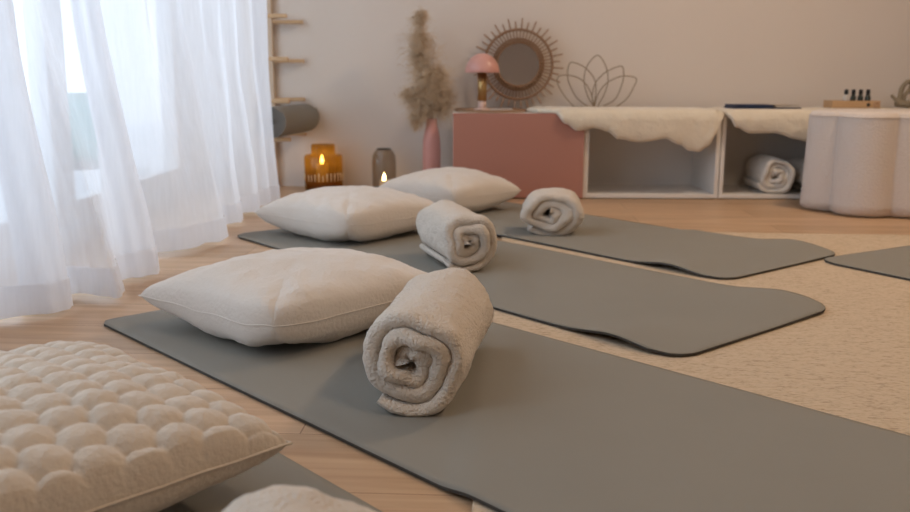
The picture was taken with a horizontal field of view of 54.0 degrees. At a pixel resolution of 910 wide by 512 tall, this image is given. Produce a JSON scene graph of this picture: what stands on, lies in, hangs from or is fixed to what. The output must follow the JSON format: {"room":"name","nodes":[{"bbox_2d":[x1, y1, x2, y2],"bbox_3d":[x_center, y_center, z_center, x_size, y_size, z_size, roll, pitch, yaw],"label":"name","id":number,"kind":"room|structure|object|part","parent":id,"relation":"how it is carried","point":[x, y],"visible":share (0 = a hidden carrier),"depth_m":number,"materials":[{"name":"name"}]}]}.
{"room":"exercise studio","nodes":[
{"label":"exercise studio","id":0,"kind":"room"},
{"bbox_2d":[0,186,909,511],"bbox_3d":[1.079,0.325,1.220,4.640,0.050,6.670,0,11,0],"label":"floor","id":1,"kind":"structure","parent":0,"point":[381,485],"depth_m":2.05,"materials":[{"name":"brown wood"}]},
{"bbox_2d":[267,0,306,174],"bbox_3d":[-0.822,-1.163,4.083,0.181,1.750,0.452,0,11,0],"label":"rack","id":2,"kind":"object","parent":1,"relation":"on","point":[271,59],"visible":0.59,"depth_m":4.30,"materials":[{"name":"beige wood"}]},
{"bbox_3d":[-0.806,-1.046,3.892,0.149,0.018,0.024,0,11,0],"label":"arm","id":3,"kind":"part","parent":2,"relation":"part of","materials":[{"name":"brown wood"}]},
{"bbox_3d":[-0.806,-0.866,3.927,0.149,0.018,0.024,0,11,0],"label":"arm","id":4,"kind":"part","parent":2,"relation":"part of","materials":[{"name":"brown wood"}]},
{"bbox_3d":[-0.807,-0.685,3.963,0.149,0.018,0.024,0,11,0],"label":"arm","id":5,"kind":"part","parent":2,"relation":"part of","materials":[{"name":"brown wood"}]},
{"bbox_3d":[-0.808,-0.521,3.995,0.149,0.018,0.024,0,11,0],"label":"arm","id":6,"kind":"part","parent":2,"relation":"part of","materials":[{"name":"brown wood"}]},
{"bbox_3d":[-0.806,-1.127,4.304,0.149,0.018,0.024,0,11,0],"label":"arm","id":7,"kind":"part","parent":2,"relation":"part of","materials":[{"name":"brown wood"}]},
{"bbox_3d":[-0.806,-0.947,4.339,0.149,0.018,0.024,0,11,0],"label":"arm","id":8,"kind":"part","parent":2,"relation":"part of","materials":[{"name":"brown wood"}]},
{"bbox_3d":[-0.807,-0.767,4.375,0.149,0.018,0.024,0,11,0],"label":"arm","id":9,"kind":"part","parent":2,"relation":"part of","materials":[{"name":"brown wood"}]},
{"bbox_2d":[272,104,318,137],"bbox_3d":[-0.765,-0.627,4.117,0.139,0.135,0.555,1,11,6],"label":"yoga mat","id":10,"kind":"object","parent":2,"relation":"on","point":[296,118],"visible":0.78,"depth_m":4.00,"materials":[{"name":"grey plastic"}]},
{"bbox_3d":[-0.807,-0.602,4.407,0.149,0.018,0.024,0,11,0],"label":"arm","id":11,"kind":"part","parent":2,"relation":"part of","materials":[{"name":"brown wood"}]},
{"bbox_2d":[304,143,343,189],"bbox_3d":[-0.638,-0.432,4.329,0.190,0.218,0.190,0,11,0],"label":"glass jar","id":12,"kind":"object","parent":1,"relation":"on","point":[311,184],"visible":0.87,"depth_m":4.29,"materials":[{"name":"orange glass"}]},
{"bbox_2d":[316,155,328,182],"bbox_3d":[-0.644,-0.425,4.330,0.058,0.133,0.058,0,11,0],"label":"candle","id":13,"kind":"object","parent":12,"relation":"on","point":[321,168],"visible":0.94,"depth_m":4.31,"materials":[{"name":"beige wax"}]},
{"bbox_2d":[372,148,390,186],"bbox_3d":[-0.344,-0.420,4.331,0.120,0.200,0.120,0,11,0],"label":"candle lantern","id":14,"kind":"object","parent":1,"relation":"on","point":[377,148],"visible":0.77,"depth_m":4.32,"materials":[{"name":"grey glass"}]},
{"bbox_2d":[380,174,388,185],"bbox_3d":[-0.344,-0.368,4.341,0.044,0.070,0.044,0,11,0],"label":"candle","id":15,"kind":"object","parent":14,"relation":"on","point":[383,181],"visible":0.63,"depth_m":4.33,"materials":[{"name":"beige wax"}]},
{"bbox_2d":[423,118,440,169],"bbox_3d":[-0.111,-0.480,4.258,0.086,0.347,0.086,0,11,0],"label":"floor vase","id":16,"kind":"object","parent":1,"relation":"on","point":[431,139],"visible":0.69,"depth_m":4.22,"materials":[{"name":"pink ceramic"}]},
{"bbox_2d":[396,6,461,134],"bbox_3d":[-0.126,-0.778,4.187,0.299,0.759,0.295,10,15,41],"label":"bunch","id":17,"kind":"object","parent":16,"relation":"in","point":[430,81],"visible":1,"depth_m":4.16,"materials":[{"name":"beige plant"}]},
{"bbox_2d":[453,110,721,198],"bbox_3d":[0.589,-0.482,4.191,1.198,0.382,0.408,0,11,0],"label":"base cabinet","id":18,"kind":"object","parent":1,"relation":"on","point":[532,151],"visible":0.59,"depth_m":4.01,"materials":[{"name":"white laminate"}]},
{"bbox_2d":[454,108,526,112],"bbox_3d":[0.167,-0.687,4.212,0.340,0.013,0.340,0,11,0],"label":"round tray","id":19,"kind":"object","parent":18,"relation":"on","point":[470,110],"visible":0.96,"depth_m":4.08,"materials":[{"name":"brown wood"}]},
{"bbox_2d":[465,53,499,109],"bbox_3d":[0.127,-0.813,4.171,0.165,0.262,0.165,0,11,0],"label":"table lamp","id":20,"kind":"object","parent":19,"relation":"on","point":[482,64],"visible":0.99,"depth_m":4.12,"materials":[{"name":"pink"}]},
{"bbox_3d":[0.127,-0.791,4.176,0.043,0.131,0.043,0,11,0],"label":"stem","id":21,"kind":"part","parent":20,"relation":"part of","materials":[{"name":"gold metal"}]},
{"bbox_3d":[0.127,-0.899,4.154,0.159,0.086,0.159,0,11,0],"label":"lamp shade","id":22,"kind":"part","parent":20,"relation":"part of","materials":[{"name":"pink ceramic"}]},
{"bbox_2d":[474,18,563,107],"bbox_3d":[0.305,-0.923,4.308,0.439,0.438,0.038,0,11,-1],"label":"sunburst mirror","id":23,"kind":"object","parent":18,"relation":"on","point":[520,62],"visible":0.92,"depth_m":4.30,"materials":[{"name":"brown glass"}]},
{"bbox_2d":[498,44,538,84],"bbox_3d":[0.305,-0.923,4.307,0.200,0.200,0.004,0,8,0],"label":"mirror glass","id":24,"kind":"object","parent":23,"relation":"attached to","point":[518,64],"depth_m":4.30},
{"bbox_3d":[0.283,-0.448,3.999,0.585,0.376,0.017,0,11,0],"label":"door","id":25,"kind":"part","parent":18,"relation":"part of","materials":[{"name":"pink paint"}]},
{"bbox_2d":[526,106,723,151],"bbox_3d":[0.761,-0.593,4.137,0.858,0.189,0.412,0,11,0],"label":"sheepskin","id":26,"kind":"object","parent":18,"relation":"on","point":[693,128],"visible":1,"depth_m":3.94,"materials":[{"name":"white fur"}]},
{"bbox_2d":[557,55,636,106],"bbox_3d":[0.679,-0.837,4.282,0.386,0.248,0.011,0,11,0],"label":"ornament","id":27,"kind":"object","parent":26,"relation":"on","point":[567,75],"visible":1,"depth_m":4.28,"materials":[{"name":"brown metal"}]},
{"bbox_3d":[0.589,-0.520,4.387,1.162,0.344,0.006,0,11,0],"label":"panel","id":28,"kind":"part","parent":18,"relation":"part of","materials":[{"name":"white laminate"}]},
{"bbox_2d":[474,202,834,278],"bbox_3d":[0.417,-0.105,3.179,0.610,0.030,1.690,-9,14,-38],"label":"yoga mat","id":29,"kind":"object","parent":1,"relation":"on","point":[701,253],"visible":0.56,"depth_m":2.81,"materials":[{"name":"grey plastic"}]},
{"bbox_2d":[379,167,520,211],"bbox_3d":[-0.029,-0.272,3.626,0.432,0.170,0.422,9,14,39],"label":"cushion","id":30,"kind":"object","parent":29,"relation":"on","point":[475,190],"visible":0.74,"depth_m":3.50,"materials":[{"name":"white fabric"}]},
{"bbox_2d":[520,187,583,234],"bbox_3d":[0.337,-0.155,3.095,0.219,0.147,0.250,1,11,6],"label":"rolled towel","id":31,"kind":"object","parent":29,"relation":"on","point":[546,211],"visible":1,"depth_m":2.99,"materials":[{"name":"white fabric"}]},
{"bbox_2d":[472,232,909,511],"bbox_3d":[1.650,0.251,1.457,3.200,0.006,3.300,1,11,4],"label":"area rug","id":32,"kind":"object","parent":1,"relation":"on","point":[850,359],"visible":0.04,"depth_m":1.80,"materials":[{"name":"beige carpet"}]},
{"bbox_2d":[159,452,381,511],"bbox_3d":[-0.058,0.407,0.619,0.610,0.013,1.830,-10,15,-42],"label":"yoga mat","id":33,"kind":"object","parent":32,"relation":"on","point":[278,469],"visible":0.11,"depth_m":1.17,"materials":[{"name":"grey plastic"}]},
{"bbox_2d":[0,341,292,511],"bbox_3d":[-0.576,0.229,1.075,0.524,0.168,0.544,10,15,42],"label":"cushion","id":34,"kind":"object","parent":33,"relation":"on","point":[85,426],"visible":1,"depth_m":1.01,"materials":[{"name":"beige fabric"}]},
{"bbox_2d":[222,485,375,511],"bbox_3d":[-0.135,0.314,0.625,0.223,0.180,0.350,1,11,4],"label":"rolled towel","id":35,"kind":"object","parent":33,"relation":"on","point":[274,498],"visible":1,"depth_m":0.75,"materials":[{"name":"white fabric"}]},
{"bbox_2d":[104,310,909,511],"bbox_3d":[0.071,0.232,1.508,0.610,0.012,1.830,-10,15,-42],"label":"yoga mat","id":36,"kind":"object","parent":32,"relation":"on","point":[536,422],"visible":0.68,"depth_m":1.34,"materials":[{"name":"grey plastic"}]},
{"bbox_2d":[138,247,426,346],"bbox_3d":[-0.336,0.069,1.928,0.442,0.154,0.502,10,15,40],"label":"cushion","id":37,"kind":"object","parent":36,"relation":"on","point":[295,295],"visible":0.91,"depth_m":1.78,"materials":[{"name":"white fabric"}]},
{"bbox_2d":[362,267,493,416],"bbox_3d":[-0.043,0.135,1.575,0.184,0.166,0.399,2,11,9],"label":"rolled towel","id":38,"kind":"object","parent":36,"relation":"on","point":[421,349],"visible":1,"depth_m":1.41,"materials":[{"name":"white fabric"}]},
{"bbox_2d":[238,229,824,355],"bbox_3d":[0.058,0.017,2.557,0.610,0.028,1.830,-9,15,-39],"label":"yoga mat","id":39,"kind":"object","parent":32,"relation":"on","point":[649,310],"visible":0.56,"depth_m":2.14,"materials":[{"name":"grey plastic"}]},
{"bbox_2d":[254,185,433,241],"bbox_3d":[-0.351,-0.158,3.062,0.472,0.162,0.472,10,15,41],"label":"cushion","id":40,"kind":"object","parent":39,"relation":"on","point":[363,213],"visible":0.92,"depth_m":2.91,"materials":[{"name":"white fabric"}]},
{"bbox_2d":[416,200,496,271],"bbox_3d":[0.005,-0.062,2.571,0.168,0.165,0.329,-3,12,-18],"label":"rolled towel","id":41,"kind":"object","parent":39,"relation":"on","point":[456,236],"visible":1,"depth_m":2.45,"materials":[{"name":"white fabric"}]},
{"bbox_2d":[824,245,909,280],"bbox_3d":[1.776,0.138,1.998,0.610,0.006,1.830,-6,13,-29],"label":"yoga mat","id":42,"kind":"object","parent":32,"relation":"on","point":[892,262],"visible":1,"depth_m":2.59,"materials":[{"name":"grey plastic"}]},
{"bbox_2d":[717,114,805,198],"bbox_3d":[1.791,-0.479,4.200,1.198,0.380,0.390,0,11,0],"label":"base cabinet","id":43,"kind":"object","parent":1,"relation":"on","point":[737,146],"visible":0.3,"depth_m":4.38,"materials":[{"name":"white laminate"}]},
{"bbox_2d":[743,153,794,192],"bbox_3d":[1.464,-0.390,4.185,0.172,0.162,0.329,1,11,3],"label":"rolled towel","id":44,"kind":"object","parent":43,"relation":"in","point":[766,173],"visible":1,"depth_m":4.05,"materials":[{"name":"white fabric"}]},
{"bbox_2d":[787,158,804,189],"bbox_3d":[1.653,-0.381,4.190,0.150,0.143,0.309,1,11,4],"label":"rolled towel","id":45,"kind":"object","parent":43,"relation":"in","point":[797,163],"visible":0.31,"depth_m":4.15,"materials":[{"name":"white fabric"}]},
{"bbox_2d":[708,107,909,141],"bbox_3d":[1.748,-0.605,4.132,1.114,0.157,0.420,0,11,0],"label":"sheepskin","id":46,"kind":"object","parent":43,"relation":"on","point":[791,123],"visible":0.44,"depth_m":3.94,"materials":[{"name":"white fur"}]},
{"bbox_2d":[723,106,800,108],"bbox_3d":[1.402,-0.678,4.085,0.304,0.005,0.160,0,11,0],"label":"book","id":47,"kind":"object","parent":46,"relation":"on","point":[723,106],"visible":0.73,"depth_m":4.01,"materials":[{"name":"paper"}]},
{"bbox_2d":[725,104,773,107],"bbox_3d":[1.344,-0.687,4.083,0.180,0.012,0.140,0,11,0],"label":"book","id":48,"kind":"object","parent":47,"relation":"on","point":[726,105],"visible":1,"depth_m":4.02,"materials":[{"name":"blue paper"}]},
{"bbox_2d":[773,105,798,107],"bbox_3d":[1.492,-0.684,4.079,0.104,0.010,0.130,0,11,0],"label":"booklet","id":49,"kind":"object","parent":47,"relation":"on","point":[775,106],"visible":0.73,"depth_m":4.02,"materials":[{"name":"beige paper"}]},
{"bbox_2d":[823,100,880,107],"bbox_3d":[1.855,-0.710,4.179,0.224,0.034,0.102,0,11,0],"label":"tray","id":50,"kind":"object","parent":46,"relation":"on","point":[827,103],"visible":0.97,"depth_m":4.13,"materials":[{"name":"brown wood"}]},
{"bbox_2d":[843,89,848,100],"bbox_3d":[1.823,-0.738,4.170,0.026,0.077,0.026,0,11,0],"label":"oil bottle","id":51,"kind":"object","parent":50,"relation":"in","point":[845,97],"visible":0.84,"depth_m":4.16,"materials":[{"name":"grey glass"}]},
{"bbox_2d":[850,89,855,100],"bbox_3d":[1.857,-0.738,4.170,0.026,0.077,0.026,0,11,0],"label":"oil bottle","id":52,"kind":"object","parent":50,"relation":"in","point":[852,97],"visible":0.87,"depth_m":4.16,"materials":[{"name":"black glass"}]},
{"bbox_2d":[857,89,862,100],"bbox_3d":[1.891,-0.738,4.170,0.026,0.077,0.026,0,11,0],"label":"oil bottle","id":53,"kind":"object","parent":50,"relation":"in","point":[860,96],"visible":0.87,"depth_m":4.16,"materials":[{"name":"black glass"}]},
{"bbox_2d":[864,89,870,100],"bbox_3d":[1.925,-0.738,4.170,0.026,0.077,0.026,0,11,0],"label":"oil bottle","id":54,"kind":"object","parent":50,"relation":"in","point":[867,97],"visible":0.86,"depth_m":4.16,"materials":[{"name":"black glass"}]},
{"bbox_3d":[1.947,-0.701,4.130,0.030,0.030,0.003,0,11,0],"label":"ring pull","id":55,"kind":"part","parent":50,"relation":"part of","materials":[{"name":"brown wood"}]},
{"bbox_2d":[890,79,909,107],"bbox_3d":[2.163,-0.758,4.179,0.266,0.134,0.106,0,11,0],"label":"sculpture","id":56,"kind":"object","parent":46,"relation":"on","point":[900,101],"visible":1,"depth_m":4.16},
{"bbox_2d":[894,99,909,107],"bbox_3d":[2.175,-0.717,4.187,0.241,0.051,0.106,0,11,0],"label":"book","id":57,"kind":"object","parent":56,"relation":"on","point":[897,102],"depth_m":4.16,"materials":[{"name":"beige paper"}]},
{"bbox_2d":[800,109,909,217],"bbox_3d":[1.736,-0.395,3.692,0.564,0.405,0.540,0,11,0],"label":"pouf","id":58,"kind":"object","parent":1,"relation":"on","point":[857,161],"visible":1,"depth_m":3.49,"materials":[{"name":"beige fabric"}]},
{"bbox_2d":[272,0,909,185],"bbox_3d":[1.085,-1.556,4.300,4.840,2.550,0.100,0,11,0],"label":"wall","id":59,"kind":"structure","parent":0,"point":[680,53],"depth_m":4.36,"materials":[{"name":"beige paint"}]},
{"bbox_3d":[1.087,-2.202,0.722,4.840,0.100,6.870,0,11,0],"label":"ceiling","id":60,"kind":"structure","parent":0,"visible":0},
{"bbox_3d":[-0.972,-2.309,2.145,0.100,0.023,3.300,0,11,0],"label":"rail","id":61,"kind":"object","parent":60,"relation":"attached to","visible":0},
{"bbox_2d":[0,0,72,318],"bbox_3d":[-1.016,-0.956,1.426,0.149,2.350,0.903,2,11,10],"label":"sheer curtain","id":62,"kind":"object","parent":61,"relation":"hanging from","point":[34,280],"visible":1,"depth_m":1.93,"materials":[{"name":"white fabric"}]},
{"bbox_2d":[13,0,159,297],"bbox_3d":[-0.927,-1.074,2.024,0.265,2.350,0.428,0,11,0],"label":"sheer curtain","id":63,"kind":"object","parent":61,"relation":"hanging from","point":[104,222],"visible":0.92,"depth_m":2.17,"materials":[{"name":"white fabric"}]},
{"bbox_2d":[100,0,279,251],"bbox_3d":[-0.824,-1.270,3.026,0.265,2.351,1.261,2,11,10],"label":"sheer curtain","id":64,"kind":"object","parent":61,"relation":"hanging from","point":[192,76],"visible":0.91,"depth_m":2.84,"materials":[{"name":"white fabric"}]}
]}

